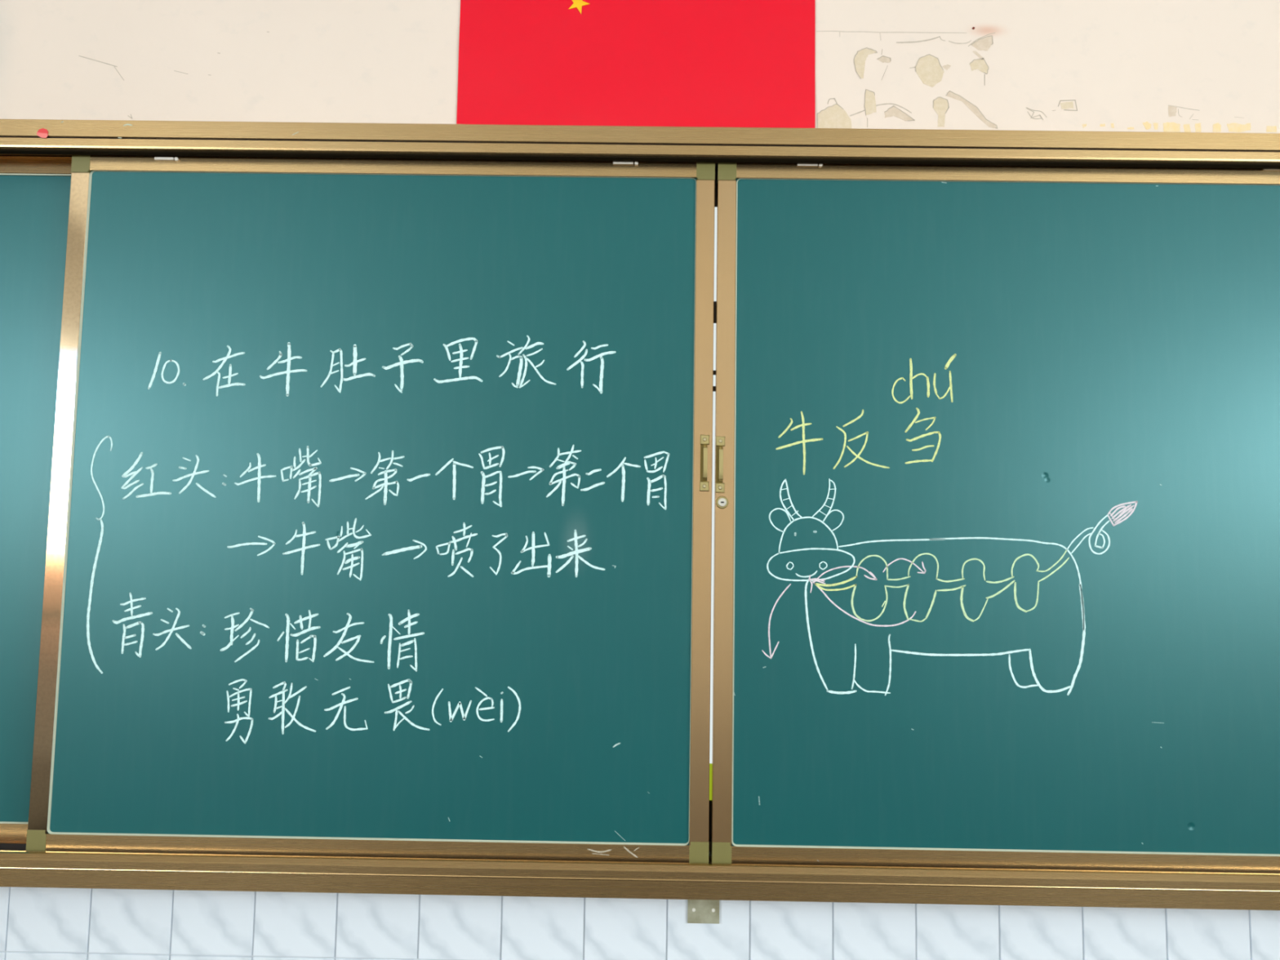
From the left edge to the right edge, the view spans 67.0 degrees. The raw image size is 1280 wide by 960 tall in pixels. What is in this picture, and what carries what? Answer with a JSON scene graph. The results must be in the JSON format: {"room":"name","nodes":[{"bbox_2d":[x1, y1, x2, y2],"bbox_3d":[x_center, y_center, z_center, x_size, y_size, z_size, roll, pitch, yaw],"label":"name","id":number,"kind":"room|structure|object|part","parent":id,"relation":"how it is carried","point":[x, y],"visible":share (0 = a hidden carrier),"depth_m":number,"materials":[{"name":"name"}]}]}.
{"room":"school classroom","nodes":[
{"label":"school classroom","id":0,"kind":"room"},
{"bbox_2d":[0,0,1279,959],"bbox_3d":[0.117,0.014,1.931,6.800,3.300,0.207,1,-5,1],"label":"wall","id":1,"kind":"structure","parent":0,"point":[1074,65],"depth_m":1.90,"materials":[{"name":"beige paint"}]},
{"bbox_2d":[456,0,815,128],"bbox_3d":[-0.005,-0.917,1.910,0.701,0.468,0.004,1,-5,1],"label":"flag","id":2,"kind":"object","parent":1,"relation":"attached to","point":[639,63],"visible":0.91,"depth_m":1.90,"materials":[{"name":"red fabric"}]},
{"bbox_2d":[0,119,1279,923],"bbox_3d":[0.131,0.082,1.762,4.000,1.443,0.130,1,-5,1],"label":"chalkboard","id":3,"kind":"object","parent":1,"relation":"attached to","point":[35,171],"visible":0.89,"depth_m":1.75,"materials":[{"name":"metal"}]},
{"bbox_3d":[-1.350,0.630,1.737,0.994,0.035,0.005,1,-5,1],"label":"board edge trim","id":4,"kind":"part","parent":3,"relation":"part of","materials":[{"name":"metal"}]},
{"bbox_3d":[-1.331,-0.600,1.840,0.994,0.034,0.006,1,-5,1],"label":"board edge trim","id":5,"kind":"part","parent":3,"relation":"part of","materials":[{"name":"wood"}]},
{"bbox_2d":[36,128,48,137],"bbox_3d":[-1.091,-0.633,1.767,0.021,0.019,0.002,1,-5,1],"label":"paper scrap","id":6,"kind":"object","parent":3,"relation":"attached to","point":[42,133],"visible":1,"depth_m":1.77,"materials":[{"name":"red paper"}]},
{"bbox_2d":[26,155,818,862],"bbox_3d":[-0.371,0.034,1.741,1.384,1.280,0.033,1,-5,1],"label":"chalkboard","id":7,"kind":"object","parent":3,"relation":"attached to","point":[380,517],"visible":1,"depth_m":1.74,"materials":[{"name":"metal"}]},
{"bbox_3d":[-0.477,0.650,1.696,1.129,0.042,0.021,1,-5,1],"label":"frame rail","id":8,"kind":"part","parent":7,"relation":"part of","materials":[{"name":"metal"}]},
{"bbox_3d":[-0.458,-0.585,1.800,1.129,0.041,0.021,1,-5,1],"label":"frame rail","id":9,"kind":"part","parent":7,"relation":"part of","materials":[{"name":"metal"}]},
{"bbox_3d":[0.116,-0.031,1.732,0.016,0.102,0.012,1,-5,1],"label":"pull handle","id":10,"kind":"part","parent":7,"relation":"part of","materials":[{"name":"gold metal"}]},
{"bbox_3d":[0.142,-0.609,1.821,4.000,0.057,0.129,1,-5,1],"label":"rail","id":11,"kind":"part","parent":3,"relation":"part of","materials":[{"name":"metal"}]},
{"bbox_3d":[0.122,0.692,1.708,4.000,0.055,0.123,1,-5,1],"label":"rail","id":12,"kind":"part","parent":3,"relation":"part of","materials":[{"name":"metal"}]},
{"bbox_2d":[708,170,717,841],"bbox_3d":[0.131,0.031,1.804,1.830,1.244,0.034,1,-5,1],"label":"gap between blackboards","id":13,"kind":"object","parent":3,"relation":"attached to","point":[716,171],"visible":0.02,"depth_m":1.78,"materials":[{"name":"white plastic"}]},
{"bbox_2d":[711,162,1279,873],"bbox_3d":[0.731,0.050,1.731,1.192,1.280,0.033,1,-5,1],"label":"chalkboard","id":14,"kind":"object","parent":3,"relation":"attached to","point":[996,552],"visible":1,"depth_m":1.73,"materials":[{"name":"metal"}]},
{"bbox_3d":[0.144,-0.028,1.732,0.016,0.102,0.012,1,-5,1],"label":"pull handle","id":15,"kind":"part","parent":14,"relation":"part of","materials":[{"name":"gold metal"}]},
{"bbox_3d":[0.338,0.277,1.714,0.092,0.202,0.001,1,-5,1],"label":"leg","id":16,"kind":"part","parent":14,"relation":"part of","materials":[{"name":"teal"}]},
{"bbox_3d":[0.411,0.326,1.710,0.068,0.108,0.001,1,-5,1],"label":"leg","id":17,"kind":"part","parent":14,"relation":"part of","materials":[{"name":"teal"}]},
{"bbox_3d":[0.721,0.667,1.685,1.129,0.042,0.021,1,-5,1],"label":"frame rail","id":18,"kind":"part","parent":14,"relation":"part of","materials":[{"name":"metal"}]},
{"bbox_3d":[0.740,-0.567,1.789,1.129,0.041,0.021,1,-5,1],"label":"frame rail","id":19,"kind":"part","parent":14,"relation":"part of","materials":[{"name":"metal"}]},
{"bbox_3d":[0.678,0.337,1.707,0.054,0.059,0.001,1,-5,1],"label":"hind leg","id":20,"kind":"part","parent":14,"relation":"part of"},
{"bbox_3d":[0.738,0.281,1.711,0.101,0.196,0.001,1,-5,1],"label":"hind leg","id":21,"kind":"part","parent":14,"relation":"part of","materials":[{"name":"teal"}]}
]}

